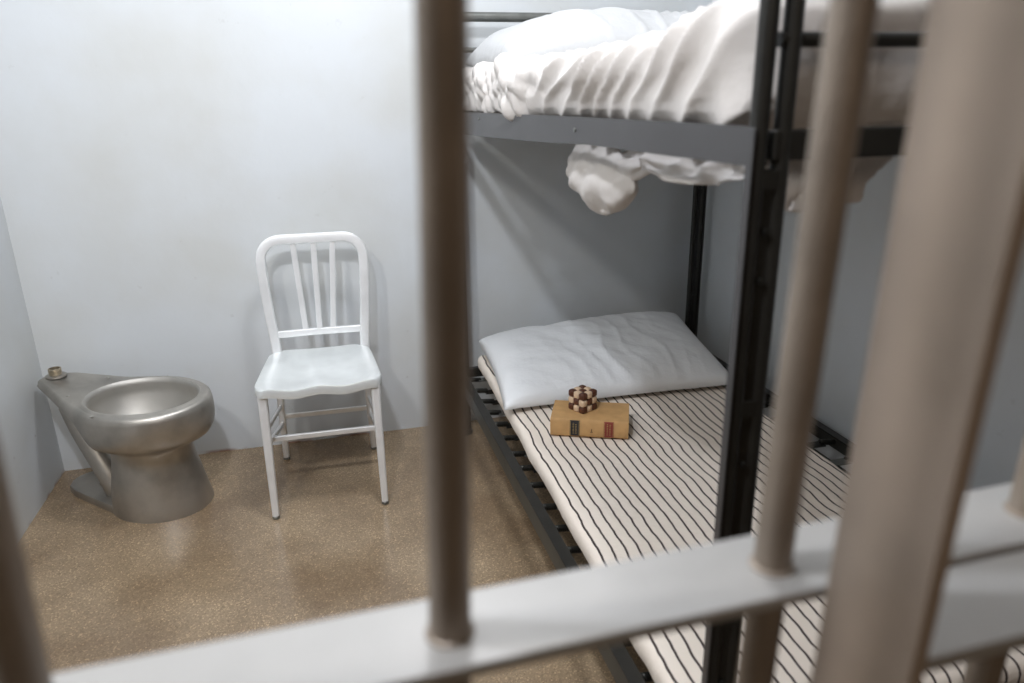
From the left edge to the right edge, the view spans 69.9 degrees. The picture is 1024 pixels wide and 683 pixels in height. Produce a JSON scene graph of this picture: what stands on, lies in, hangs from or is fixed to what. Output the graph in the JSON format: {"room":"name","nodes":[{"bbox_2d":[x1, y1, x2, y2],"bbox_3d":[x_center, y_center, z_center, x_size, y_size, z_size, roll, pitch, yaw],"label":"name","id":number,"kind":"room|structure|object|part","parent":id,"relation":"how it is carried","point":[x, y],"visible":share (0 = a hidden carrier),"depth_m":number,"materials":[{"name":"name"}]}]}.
{"room":"prison interior","nodes":[
{"label":"prison interior","id":0,"kind":"room"},
{"bbox_2d":[0,197,64,537],"bbox_3d":[-1.485,-0.396,1.243,0.120,2.700,2.485,-6,19,-14],"label":"wall","id":1,"kind":"structure","parent":0,"point":[30,448],"depth_m":2.51,"materials":[{"name":"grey paint"}]},
{"bbox_2d":[21,416,653,682],"bbox_3d":[0.046,1.356,0.354,7.000,0.100,6.800,-6,19,-14],"label":"floor","id":2,"kind":"structure","parent":0,"point":[107,588],"depth_m":2.29,"materials":[{"name":"concrete"}]},
{"bbox_2d":[37,366,214,523],"bbox_3d":[-1.357,0.339,2.579,0.692,0.452,0.399,6,20,19],"label":"toilet","id":3,"kind":"object","parent":2,"relation":"on","point":[136,435],"visible":1,"depth_m":2.48,"materials":[{"name":"silver metal"}]},
{"bbox_2d":[45,372,66,379],"bbox_3d":[-1.630,0.120,2.618,0.068,0.008,0.068,6,20,19],"label":"washer","id":4,"kind":"object","parent":3,"relation":"in","point":[51,375],"depth_m":2.60,"materials":[{"name":"silver metal"}]},
{"bbox_3d":[-1.253,0.284,2.521,0.392,0.218,0.324,6,20,19],"label":"bowl","id":5,"kind":"part","parent":3,"relation":"part of","materials":[{"name":"silver metal"}]},
{"bbox_2d":[254,231,388,519],"bbox_3d":[-0.681,0.095,2.595,0.412,0.885,0.479,-5,19,-13],"label":"chair","id":6,"kind":"object","parent":2,"relation":"on","point":[344,369],"visible":1,"depth_m":2.64,"materials":[{"name":"metal"}]},
{"bbox_3d":[-0.807,0.379,2.437,0.032,0.429,0.069,-5,19,-13],"label":"leg","id":7,"kind":"part","parent":6,"relation":"part of","materials":[{"name":"metal"}]},
{"bbox_3d":[-0.881,0.257,2.804,0.030,0.429,0.072,-8,20,-21],"label":"leg","id":8,"kind":"part","parent":6,"relation":"part of","materials":[{"name":"metal"}]},
{"bbox_3d":[-0.726,-0.170,2.717,0.400,0.462,0.069,-5,19,-13],"label":"frame","id":9,"kind":"part","parent":6,"relation":"part of","materials":[{"name":"metal"}]},
{"bbox_3d":[-0.678,0.100,2.583,0.412,0.042,0.416,-5,19,-13],"label":"seat","id":10,"kind":"part","parent":6,"relation":"part of","materials":[{"name":"metal"}]},
{"bbox_3d":[-0.726,-0.039,2.745,0.317,0.025,0.022,-5,19,-13],"label":"rail","id":11,"kind":"part","parent":6,"relation":"part of","materials":[{"name":"metal"}]},
{"bbox_3d":[-0.563,0.228,2.874,0.030,0.429,0.072,-2,19,-4],"label":"leg","id":12,"kind":"part","parent":6,"relation":"part of","materials":[{"name":"metal"}]},
{"bbox_3d":[-0.453,0.347,2.516,0.032,0.429,0.067,-5,19,-12],"label":"leg","id":13,"kind":"part","parent":6,"relation":"part of","materials":[{"name":"metal"}]},
{"bbox_2d":[0,0,1023,682],"bbox_3d":[0.172,-0.134,0.401,2.552,2.691,0.074,-6,19,-15],"label":"bars","id":14,"kind":"object","parent":2,"relation":"in","point":[459,633],"visible":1,"depth_m":0.41,"materials":[{"name":"metal"}]},
{"bbox_2d":[810,0,1023,682],"bbox_3d":[0.769,-0.171,0.483,1.251,2.650,0.074,-6,19,-15],"label":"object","id":15,"kind":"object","parent":14,"relation":"attached to","point":[895,610],"depth_m":0.37,"materials":[{"name":"paint"}]},
{"bbox_3d":[0.793,0.110,0.588,1.208,0.010,0.074,-6,19,-14],"label":"door rail","id":16,"kind":"part","parent":15,"relation":"part of","materials":[{"name":"metal"}]},
{"bbox_2d":[469,0,923,682],"bbox_3d":[0.542,-0.132,2.040,1.087,1.632,2.069,-6,19,-14],"label":"bunk bed","id":17,"kind":"object","parent":2,"relation":"on","point":[747,395],"visible":0.49,"depth_m":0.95,"materials":[{"name":"black metal"}]},
{"bbox_3d":[0.274,-1.090,2.740,1.023,0.018,0.018,-6,19,-14],"label":"guard rail","id":18,"kind":"part","parent":17,"relation":"part of","materials":[{"name":"grey metal"}]},
{"bbox_3d":[0.292,0.080,3.134,1.023,0.040,0.024,-6,19,-14],"label":"rail","id":19,"kind":"part","parent":17,"relation":"part of","materials":[{"name":"black metal"}]},
{"bbox_3d":[0.030,0.442,2.090,0.004,0.056,1.970,-6,19,-14],"label":"rail","id":20,"kind":"part","parent":17,"relation":"part of","materials":[{"name":"black metal"}]},
{"bbox_3d":[0.030,-0.508,1.765,0.030,0.086,1.988,-6,19,-14],"label":"rail","id":21,"kind":"part","parent":17,"relation":"part of","materials":[{"name":"grey metal"}]},
{"bbox_3d":[0.779,-0.438,3.098,0.053,1.510,0.022,-6,19,-14],"label":"post","id":22,"kind":"part","parent":17,"relation":"part of","materials":[{"name":"black metal"}]},
{"bbox_2d":[469,0,929,215],"bbox_3d":[0.481,-0.573,1.852,1.007,0.351,1.891,-6,19,-14],"label":"sheet","id":23,"kind":"object","parent":17,"relation":"on","point":[701,69],"visible":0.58,"depth_m":1.02,"materials":[{"name":"white fabric"}]},
{"bbox_2d":[469,7,689,66],"bbox_3d":[0.351,-0.975,2.399,0.930,0.206,0.694,-6,19,-14],"label":"pillow","id":24,"kind":"object","parent":23,"relation":"on","point":[562,31],"visible":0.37,"depth_m":2.11,"materials":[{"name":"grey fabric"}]},
{"bbox_2d":[478,355,1023,682],"bbox_3d":[0.475,0.340,2.181,0.819,0.065,1.935,-5,19,-12],"label":"mattress","id":25,"kind":"object","parent":17,"relation":"on","point":[651,491],"visible":0.34,"depth_m":1.94,"materials":[{"name":"beige fabric"}]},
{"bbox_2d":[550,400,628,438],"bbox_3d":[0.245,0.244,2.291,0.237,0.058,0.147,2,19,9],"label":"box","id":26,"kind":"object","parent":25,"relation":"on","point":[608,420],"visible":1,"depth_m":2.23,"materials":[{"name":"beige paper"}]},
{"bbox_2d":[568,385,596,413],"bbox_3d":[0.221,0.180,2.285,0.066,0.066,0.066,-17,24,-39],"label":"cube","id":27,"kind":"object","parent":26,"relation":"on","point":[582,399],"visible":1,"depth_m":2.27,"materials":[{"name":"brown wood"}]},
{"bbox_2d":[478,311,726,409],"bbox_3d":[0.347,0.021,2.791,0.950,0.142,0.714,-6,19,-14],"label":"pillow","id":28,"kind":"object","parent":25,"relation":"on","point":[613,355],"visible":0.98,"depth_m":2.60,"materials":[{"name":"white fabric"}]},
{"bbox_3d":[0.306,0.270,1.015,0.053,1.510,0.022,-6,19,-14],"label":"post","id":29,"kind":"part","parent":17,"relation":"part of","materials":[{"name":"black metal"}]},
{"bbox_3d":[1.069,0.339,2.347,0.004,0.056,1.970,-6,19,-14],"label":"rail","id":30,"kind":"part","parent":17,"relation":"part of","materials":[{"name":"black metal"}]},
{"bbox_3d":[0.792,-0.276,0.970,1.023,0.035,0.020,-6,19,-14],"label":"rail","id":31,"kind":"part","parent":17,"relation":"part of","materials":[{"name":"black metal"}]},
{"bbox_3d":[0.790,-0.383,0.934,1.023,0.017,0.017,-6,19,-14],"label":"guard rail","id":32,"kind":"part","parent":17,"relation":"part of","materials":[{"name":"black metal"}]},
{"bbox_2d":[0,0,712,470],"bbox_3d":[-0.486,-0.924,2.768,2.880,2.700,0.120,-6,19,-14],"label":"wall","id":33,"kind":"structure","parent":0,"point":[149,149],"depth_m":2.71,"materials":[{"name":"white paint"}]},
{"bbox_2d":[697,0,1023,491],"bbox_3d":[1.182,-0.659,1.903,0.120,2.700,2.485,-6,19,-14],"label":"wall","id":34,"kind":"structure","parent":0,"point":[868,221],"depth_m":2.33,"materials":[{"name":"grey paint"}]}
]}

